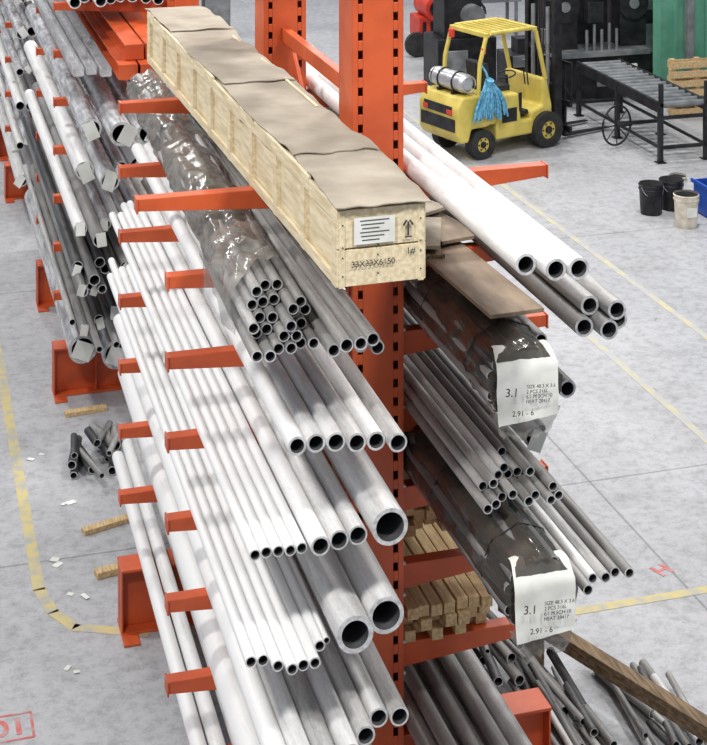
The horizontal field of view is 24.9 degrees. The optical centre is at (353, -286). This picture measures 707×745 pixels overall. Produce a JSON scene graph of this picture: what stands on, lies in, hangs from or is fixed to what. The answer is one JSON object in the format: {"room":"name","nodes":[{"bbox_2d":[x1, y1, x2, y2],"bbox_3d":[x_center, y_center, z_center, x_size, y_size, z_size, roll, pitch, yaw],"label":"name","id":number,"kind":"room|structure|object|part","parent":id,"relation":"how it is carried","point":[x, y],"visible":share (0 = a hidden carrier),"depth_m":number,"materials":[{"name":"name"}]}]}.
{"room":"pipe storage warehouse","nodes":[
{"label":"pipe storage warehouse","id":0,"kind":"room"},
{"bbox_2d":[0,0,706,744],"bbox_3d":[0.413,6.718,26.460,70.000,0.203,60.000,0,0,-16],"label":"floor","id":1,"kind":"structure","parent":0,"point":[635,470],"depth_m":14.21,"materials":[{"name":"concrete"}]},
{"bbox_2d":[0,0,28,202],"bbox_3d":[-4.313,3.770,23.098,1.560,5.700,2.500,0,0,-16],"label":"rack","id":2,"kind":"object","parent":1,"relation":"on","point":[12,192],"visible":0.08,"depth_m":21.93,"materials":[{"name":"orange metal"}]},
{"bbox_2d":[0,65,31,149],"bbox_3d":[-4.726,5.574,23.602,0.932,0.149,5.791,0,0,-16],"label":"pipes","id":3,"kind":"object","parent":2,"relation":"on","point":[14,116],"visible":0.11,"depth_m":22.16,"materials":[{"name":"silver metal"}]},
{"bbox_2d":[0,96,34,188],"bbox_3d":[-4.723,6.053,23.617,1.015,0.199,5.912,0,0,-16],"label":"pipes","id":4,"kind":"object","parent":2,"relation":"on","point":[17,157],"visible":0.08,"depth_m":21.88,"materials":[{"name":"metal"}]},
{"bbox_2d":[0,33,36,110],"bbox_3d":[-4.690,5.098,23.583,0.989,0.186,5.850,0,0,-16],"label":"pipes","id":5,"kind":"object","parent":2,"relation":"on","point":[18,85],"visible":0.06,"depth_m":22.10,"materials":[{"name":"metal"}]},
{"bbox_2d":[2,0,35,38],"bbox_3d":[-4.744,4.130,23.579,0.884,0.199,5.850,0,0,-16],"label":"pipes","id":6,"kind":"object","parent":2,"relation":"on","point":[22,27],"visible":0.27,"depth_m":21.55,"materials":[{"name":"silver metal"}]},
{"bbox_2d":[0,1,40,75],"bbox_3d":[-4.725,4.630,23.600,0.932,0.170,5.948,0,0,-16],"label":"pipes","id":7,"kind":"object","parent":2,"relation":"on","point":[15,46],"visible":0.2,"depth_m":22.30,"materials":[{"name":"silver metal"}]},
{"bbox_2d":[16,0,33,4],"bbox_3d":[-4.734,3.694,23.589,0.965,0.172,6.002,0,0,-16],"label":"pipes","id":8,"kind":"object","parent":2,"relation":"on","point":[20,2],"visible":0.39,"depth_m":20.64,"materials":[{"name":"metal"}]},
{"bbox_2d":[0,711,34,743],"bbox_3d":[-2.299,6.618,10.440,0.418,0.002,0.288,0,0,-16],"label":"frame","id":9,"kind":"object","parent":1,"relation":"on","point":[29,712],"visible":1,"depth_m":10.48,"materials":[{"name":"red paint"}]},
{"bbox_2d":[26,453,89,673],"bbox_3d":[-0.561,6.614,13.300,4.025,0.007,3.575,0,0,-16],"label":"paper scraps","id":10,"kind":"object","parent":1,"relation":"on","point":[57,564],"visible":0.47,"depth_m":12.47,"materials":[{"name":"white paper"}]},
{"bbox_2d":[64,404,107,417],"bbox_3d":[-2.538,6.599,15.178,0.400,0.040,0.080,0,0,-22],"label":"plank","id":11,"kind":"object","parent":1,"relation":"on","point":[102,407],"visible":1,"depth_m":15.16,"materials":[{"name":"beige wood"}]},
{"bbox_2d":[67,420,121,478],"bbox_3d":[-2.291,6.501,14.186,0.503,0.233,1.039,0,0,-11],"label":"pile","id":12,"kind":"object","parent":1,"relation":"on","point":[108,443],"visible":0.92,"depth_m":14.12,"materials":[{"name":"metal"}]},
{"bbox_2d":[81,514,128,535],"bbox_3d":[-2.017,6.599,13.038,0.400,0.040,0.080,0,0,-33],"label":"plank","id":13,"kind":"object","parent":1,"relation":"on","point":[122,519],"visible":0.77,"depth_m":13.01,"materials":[{"name":"beige wood"}]},
{"bbox_2d":[94,562,117,579],"bbox_3d":[-1.801,6.594,12.372,0.400,0.050,0.090,0,0,-28],"label":"plank","id":14,"kind":"object","parent":1,"relation":"on","point":[106,571],"visible":0.44,"depth_m":12.30,"materials":[{"name":"beige wood"}]},
{"bbox_2d":[35,0,198,403],"bbox_3d":[-2.515,3.770,16.951,1.560,5.700,2.830,0,0,-16],"label":"rack","id":15,"kind":"object","parent":1,"relation":"on","point":[69,377],"visible":0.1,"depth_m":15.68,"materials":[{"name":"orange metal"}]},
{"bbox_2d":[33,0,111,76],"bbox_3d":[-3.160,3.234,17.196,0.340,0.070,5.776,0,0,-16],"label":"channel","id":16,"kind":"object","parent":15,"relation":"on","point":[79,51],"visible":0.99,"depth_m":15.83,"materials":[{"name":"metal"}]},
{"bbox_2d":[24,186,125,368],"bbox_3d":[-2.955,6.014,17.529,0.850,0.270,5.252,0,0,-16],"label":"stack","id":17,"kind":"object","parent":15,"relation":"on","point":[81,349],"visible":0.3,"depth_m":15.39,"materials":[{"name":"silver metal"}]},
{"bbox_2d":[22,164,142,352],"bbox_3d":[-2.812,5.575,17.127,0.970,0.184,6.089,0,0,-16],"label":"pipes","id":18,"kind":"object","parent":15,"relation":"on","point":[98,309],"visible":0.3,"depth_m":15.32,"materials":[{"name":"metal"}]},
{"bbox_2d":[24,40,143,192],"bbox_3d":[-2.846,4.126,17.033,0.812,0.237,6.111,0,0,-16],"label":"bundle","id":19,"kind":"object","parent":15,"relation":"on","point":[100,156],"visible":0.36,"depth_m":15.18,"materials":[{"name":"metal"}]},
{"bbox_2d":[25,3,149,146],"bbox_3d":[-2.766,3.641,16.840,0.843,0.224,6.282,0,0,-16],"label":"bundle","id":20,"kind":"object","parent":15,"relation":"on","point":[104,93],"visible":0.43,"depth_m":14.91,"materials":[{"name":"silver metal"}]},
{"bbox_2d":[24,82,153,247],"bbox_3d":[-2.831,4.621,17.081,0.908,0.165,6.179,0,0,-16],"label":"pipes","id":21,"kind":"object","parent":15,"relation":"on","point":[88,206],"visible":0.28,"depth_m":15.43,"materials":[{"name":"metal"}]},
{"bbox_2d":[22,116,162,297],"bbox_3d":[-2.806,5.063,17.116,0.999,0.278,6.026,0,0,-16],"label":"pipes","id":22,"kind":"object","parent":15,"relation":"on","point":[85,261],"visible":0.2,"depth_m":15.05,"materials":[{"name":"metal"}]},
{"bbox_2d":[75,11,153,79],"bbox_3d":[-2.388,3.131,16.283,0.550,0.275,4.012,0,0,-16],"label":"stack","id":23,"kind":"object","parent":15,"relation":"on","point":[121,37],"visible":0.59,"depth_m":15.23,"materials":[{"name":"orange paint"}]},
{"bbox_2d":[66,0,162,8],"bbox_3d":[-2.955,2.744,17.685,0.908,0.120,4.848,0,0,-16],"label":"pipes","id":24,"kind":"object","parent":15,"relation":"on","point":[74,4],"visible":1,"depth_m":15.50,"materials":[{"name":"grey metal"}]},
{"bbox_2d":[201,0,229,25],"bbox_3d":[-2.824,3.620,32.806,0.650,6.000,0.600,0,0,-16],"label":"column","id":25,"kind":"structure","parent":1,"relation":"on","point":[221,8],"depth_m":32.64,"materials":[{"name":"grey metal"}]},
{"bbox_2d":[117,0,551,744],"bbox_3d":[-0.345,3.770,10.724,2.574,5.700,2.720,0,0,-16],"label":"rack","id":26,"kind":"object","parent":1,"relation":"on","point":[369,75],"visible":0.18,"depth_m":9.67,"materials":[{"name":"orange metal"}]},
{"bbox_2d":[112,438,233,744],"bbox_3d":[-0.866,6.079,10.405,0.698,0.140,6.309,0,0,-15],"label":"pipes","id":27,"kind":"object","parent":26,"relation":"on","point":[214,735],"visible":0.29,"depth_m":10.90,"materials":[{"name":"silver metal"}]},
{"bbox_2d":[126,69,319,362],"bbox_3d":[-1.048,3.103,10.763,0.430,0.330,5.525,0,0,-15],"label":"bundle","id":28,"kind":"object","parent":26,"relation":"on","point":[268,308],"visible":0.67,"depth_m":9.42,"materials":[{"name":"metal"}]},
{"bbox_2d":[203,220,281,334],"bbox_3d":[-0.598,3.107,8.843,0.352,0.384,0.850,0,0,-16],"label":"plastic film","id":29,"kind":"object","parent":28,"relation":"on","point":[231,250],"visible":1,"depth_m":8.86,"materials":[{"name":"clear plastic"}]},
{"bbox_2d":[118,372,371,744],"bbox_3d":[-0.845,5.541,10.672,0.708,0.176,6.408,0,0,-15],"label":"pipes","id":30,"kind":"object","parent":26,"relation":"on","point":[241,728],"visible":0.09,"depth_m":9.77,"materials":[{"name":"silver metal"}]},
{"bbox_2d":[107,247,403,674],"bbox_3d":[-0.919,4.589,10.802,0.909,0.190,6.104,0,0,-16],"label":"pipes","id":31,"kind":"object","parent":26,"relation":"on","point":[273,616],"visible":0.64,"depth_m":8.51,"materials":[{"name":"silver metal"}]},
{"bbox_2d":[109,200,407,560],"bbox_3d":[-0.919,4.114,10.880,0.874,0.190,5.943,0,0,-16],"label":"pipes","id":32,"kind":"object","parent":26,"relation":"on","point":[326,517],"visible":0.73,"depth_m":8.88,"materials":[{"name":"white metal"}]},
{"bbox_2d":[113,313,408,744],"bbox_3d":[-0.788,5.096,10.532,0.848,0.116,6.301,0,0,-16],"label":"pipes","id":33,"kind":"object","parent":26,"relation":"on","point":[340,701],"visible":0.28,"depth_m":8.33,"materials":[{"name":"silver metal"}]},
{"bbox_2d":[131,142,406,455],"bbox_3d":[-0.809,3.690,10.864,0.599,0.098,5.857,0,0,-16],"label":"pipes","id":34,"kind":"object","parent":26,"relation":"on","point":[314,399],"visible":0.54,"depth_m":8.61,"materials":[{"name":"grey metal"}]},
{"bbox_2d":[190,114,383,356],"bbox_3d":[-0.757,3.202,10.882,0.297,0.134,5.848,0,0,-16],"label":"pipes","id":35,"kind":"object","parent":26,"relation":"on","point":[338,324],"visible":0.54,"depth_m":8.66,"materials":[{"name":"grey metal"}]},
{"bbox_2d":[145,6,430,288],"bbox_3d":[-0.633,2.585,10.470,0.549,0.436,5.493,0,0,-17],"label":"wooden crate","id":36,"kind":"object","parent":26,"relation":"on","point":[347,204],"visible":1,"depth_m":8.99,"materials":[{"name":"brown wood"}]},
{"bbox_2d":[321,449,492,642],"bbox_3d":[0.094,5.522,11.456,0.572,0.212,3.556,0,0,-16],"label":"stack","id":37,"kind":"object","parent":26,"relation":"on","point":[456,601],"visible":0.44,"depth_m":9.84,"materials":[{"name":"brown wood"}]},
{"bbox_2d":[404,470,446,537],"bbox_3d":[0.009,5.047,11.487,0.415,0.212,3.039,0,0,-16],"label":"stack","id":38,"kind":"object","parent":26,"relation":"on","point":[416,517],"visible":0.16,"depth_m":10.10,"materials":[{"name":"brown wood"}]},
{"bbox_2d":[306,62,588,280],"bbox_3d":[0.171,2.749,10.776,0.340,0.110,5.970,0,0,-16],"label":"pipes","id":39,"kind":"object","parent":26,"relation":"on","point":[511,233],"visible":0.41,"depth_m":8.81,"materials":[{"name":"white metal"}]},
{"bbox_2d":[404,626,531,744],"bbox_3d":[0.211,6.051,11.174,0.646,0.195,5.589,0,0,-16],"label":"pipes","id":40,"kind":"object","parent":26,"relation":"on","point":[470,701],"visible":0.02,"depth_m":9.70,"materials":[{"name":"grey metal"}]},
{"bbox_2d":[326,107,626,339],"bbox_3d":[0.563,3.171,11.021,0.324,0.195,5.520,0,0,-16],"label":"pipes","id":41,"kind":"object","parent":26,"relation":"on","point":[584,305],"visible":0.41,"depth_m":8.57,"materials":[{"name":"grey metal"}]},
{"bbox_2d":[404,266,562,440],"bbox_3d":[0.150,3.578,11.083,0.470,0.525,5.571,0,0,-16],"label":"bundle","id":42,"kind":"object","parent":26,"relation":"on","point":[517,373],"visible":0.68,"depth_m":8.55,"materials":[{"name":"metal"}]},
{"bbox_2d":[526,383,554,403],"bbox_3d":[0.987,3.574,8.430,0.163,0.096,0.001,3,-1,-16],"label":"print","id":43,"kind":"object","parent":42,"relation":"attached to","point":[531,397],"depth_m":8.46},
{"bbox_2d":[404,308,562,513],"bbox_3d":[0.232,4.135,11.196,0.697,0.148,5.587,0,0,-16],"label":"pipes","id":44,"kind":"object","parent":26,"relation":"on","point":[452,414],"visible":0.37,"depth_m":9.06,"materials":[{"name":"grey metal"}]},
{"bbox_2d":[425,201,543,318],"bbox_3d":[0.553,3.209,9.705,0.569,0.117,2.122,0,0,-16],"label":"wooden boards","id":45,"kind":"object","parent":26,"relation":"on","point":[491,292],"visible":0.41,"depth_m":9.33,"materials":[{"name":"wood"}]},
{"bbox_2d":[404,425,577,664],"bbox_3d":[0.165,4.544,10.858,0.450,0.548,5.811,0,0,-16],"label":"bundle","id":46,"kind":"object","parent":26,"relation":"on","point":[533,583],"visible":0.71,"depth_m":8.30,"materials":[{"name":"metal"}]},
{"bbox_2d":[544,599,573,620],"bbox_3d":[1.040,4.524,8.091,0.163,0.096,0.001,3,-1,-16],"label":"print","id":47,"kind":"object","parent":46,"relation":"attached to","point":[569,612],"depth_m":8.11},
{"bbox_2d":[405,309,633,594],"bbox_3d":[0.527,4.655,11.233,0.495,0.058,5.628,0,0,-16],"label":"pipes","id":48,"kind":"object","parent":26,"relation":"on","point":[590,554],"visible":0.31,"depth_m":8.98,"materials":[{"name":"silver metal"}]},
{"bbox_2d":[523,432,546,452],"bbox_3d":[0.380,4.160,11.459,0.135,0.146,4.776,0,0,-16],"label":"pipe","id":49,"kind":"object","parent":26,"relation":"on","point":[534,444],"visible":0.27,"depth_m":9.17,"materials":[{"name":"silver metal"}]},
{"bbox_2d":[515,315,575,397],"bbox_3d":[0.504,3.689,11.275,0.230,0.100,5.200,0,0,-16],"label":"pipes","id":50,"kind":"object","parent":26,"relation":"on","point":[568,386],"visible":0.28,"depth_m":8.93,"materials":[{"name":"grey metal"}]},
{"bbox_2d":[404,0,486,56],"bbox_3d":[1.791,5.895,31.278,1.730,1.450,0.926,0,0,-16],"label":"machine","id":51,"kind":"object","parent":1,"relation":"on","point":[421,21],"visible":0.34,"depth_m":30.96,"materials":[{"name":"red paint"}]},
{"bbox_2d":[424,0,495,85],"bbox_3d":[1.941,5.670,28.626,1.150,1.899,0.900,0,0,-16],"label":"machine","id":52,"kind":"object","parent":1,"relation":"on","point":[463,46],"visible":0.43,"depth_m":28.32,"materials":[{"name":"black metal"}]},
{"bbox_2d":[407,611,524,704],"bbox_3d":[0.590,6.441,11.251,0.859,0.353,1.951,0,0,-16],"label":"pile","id":53,"kind":"object","parent":1,"relation":"on","point":[502,651],"visible":0.02,"depth_m":10.83,"materials":[{"name":"metal"}]},
{"bbox_2d":[481,0,520,34],"bbox_3d":[2.624,6.019,33.150,1.600,1.199,0.600,0,0,-16],"label":"workbench","id":54,"kind":"object","parent":1,"relation":"on","point":[482,1],"visible":0.31,"depth_m":33.07,"materials":[{"name":"grey metal"}]},
{"bbox_2d":[420,0,609,159],"bbox_3d":[2.600,5.470,24.826,3.237,2.301,1.142,0,0,-34],"label":"forklift","id":55,"kind":"object","parent":1,"relation":"on","point":[474,109],"visible":1,"depth_m":24.36,"materials":[{"name":"yellow metal"}]},
{"bbox_3d":[1.487,5.498,24.102,0.337,0.336,0.829,0,0,-34],"label":"gas tank","id":56,"kind":"part","parent":55,"relation":"part of","materials":[{"name":"metal"}]},
{"bbox_2d":[497,28,550,82],"bbox_3d":[2.922,5.945,26.751,0.880,1.350,0.650,0,0,-16],"label":"cabinet","id":57,"kind":"object","parent":1,"relation":"on","point":[517,50],"visible":0.12,"depth_m":26.59,"materials":[{"name":"black metal"}]},
{"bbox_2d":[490,610,617,744],"bbox_3d":[1.400,6.513,10.298,0.462,0.210,2.501,0,0,-16],"label":"pile","id":58,"kind":"object","parent":1,"relation":"on","point":[573,721],"visible":0.76,"depth_m":10.41,"materials":[{"name":"metal"}]},
{"bbox_2d":[540,0,652,102],"bbox_3d":[4.191,5.370,27.968,2.000,2.499,1.228,0,0,-16],"label":"machine","id":59,"kind":"object","parent":1,"relation":"on","point":[592,30],"visible":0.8,"depth_m":27.62,"materials":[{"name":"black metal"}]},
{"bbox_2d":[498,606,706,742],"bbox_3d":[1.820,6.429,10.394,0.120,0.378,2.449,0,0,-38],"label":"long timber","id":60,"kind":"object","parent":1,"relation":"on","point":[691,719],"visible":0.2,"depth_m":10.33,"materials":[{"name":"brown wood"}]},
{"bbox_2d":[573,58,706,163],"bbox_3d":[4.260,6.035,25.085,1.368,1.169,3.040,0,0,-16],"label":"conveyor","id":61,"kind":"object","parent":1,"relation":"on","point":[626,79],"visible":1,"depth_m":24.71,"materials":[{"name":"black metal"}]},
{"bbox_2d":[644,0,652,51],"bbox_3d":[5.515,5.420,29.588,1.250,2.399,0.860,0,0,-16],"label":"tall cabinet","id":62,"kind":"object","parent":1,"relation":"on","point":[649,13],"visible":0.02,"depth_m":29.14,"materials":[{"name":"black metal"}]},
{"bbox_2d":[593,659,706,744],"bbox_3d":[1.983,6.555,10.602,0.525,0.124,1.218,0,0,-16],"label":"pile","id":63,"kind":"object","parent":1,"relation":"on","point":[640,715],"visible":0.59,"depth_m":10.46,"materials":[{"name":"metal"}]},
{"bbox_2d":[638,180,663,215],"bbox_3d":[3.954,6.420,21.265,0.339,0.399,0.339,0,0,-16],"label":"pail","id":64,"kind":"object","parent":1,"relation":"on","point":[650,191],"visible":1,"depth_m":21.14,"materials":[{"name":"black plastic"}]},
{"bbox_2d":[659,175,683,211],"bbox_3d":[4.261,6.420,21.459,0.339,0.399,0.339,0,0,-16],"label":"pail","id":65,"kind":"object","parent":1,"relation":"on","point":[671,183],"visible":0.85,"depth_m":21.34,"materials":[{"name":"black plastic"}]},
{"bbox_2d":[669,173,686,189],"bbox_3d":[4.497,6.500,22.185,0.258,0.239,0.258,0,0,-16],"label":"pail","id":66,"kind":"object","parent":1,"relation":"on","point":[684,176],"visible":0.37,"depth_m":22.22,"materials":[{"name":"plastic"}]},
{"bbox_2d":[673,190,699,228],"bbox_3d":[4.314,6.410,20.745,0.339,0.419,0.339,0,0,-16],"label":"pail","id":67,"kind":"object","parent":1,"relation":"on","point":[686,203],"visible":1,"depth_m":20.62,"materials":[{"name":"plastic"}]},
{"bbox_2d":[667,56,706,114],"bbox_3d":[5.697,6.147,26.560,1.000,0.935,0.155,0,0,-16],"label":"wooden pallet","id":68,"kind":"object","parent":1,"relation":"on","point":[695,78],"visible":0.6,"depth_m":26.46,"materials":[{"name":"brown wood"}]},
{"bbox_2d":[684,0,693,88],"bbox_3d":[5.717,4.620,27.241,0.120,4.000,0.120,0,0,-16],"label":"wall post","id":69,"kind":"object","parent":1,"relation":"on","point":[688,4],"depth_m":27.19,"materials":[{"name":"grey metal"}]},
{"bbox_2d":[690,178,706,217],"bbox_3d":[4.893,6.404,21.259,0.660,0.429,0.500,0,0,-16],"label":"plastic bin","id":70,"kind":"object","parent":1,"relation":"on","point":[700,185],"visible":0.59,"depth_m":21.17,"materials":[{"name":"blue plastic"}]},
{"bbox_2d":[653,0,706,96],"bbox_3d":[9.091,4.620,28.404,8.250,4.000,0.140,0,0,-16],"label":"wall","id":71,"kind":"structure","parent":0,"point":[668,15],"depth_m":27.29,"materials":[{"name":"green paint"}]}
]}

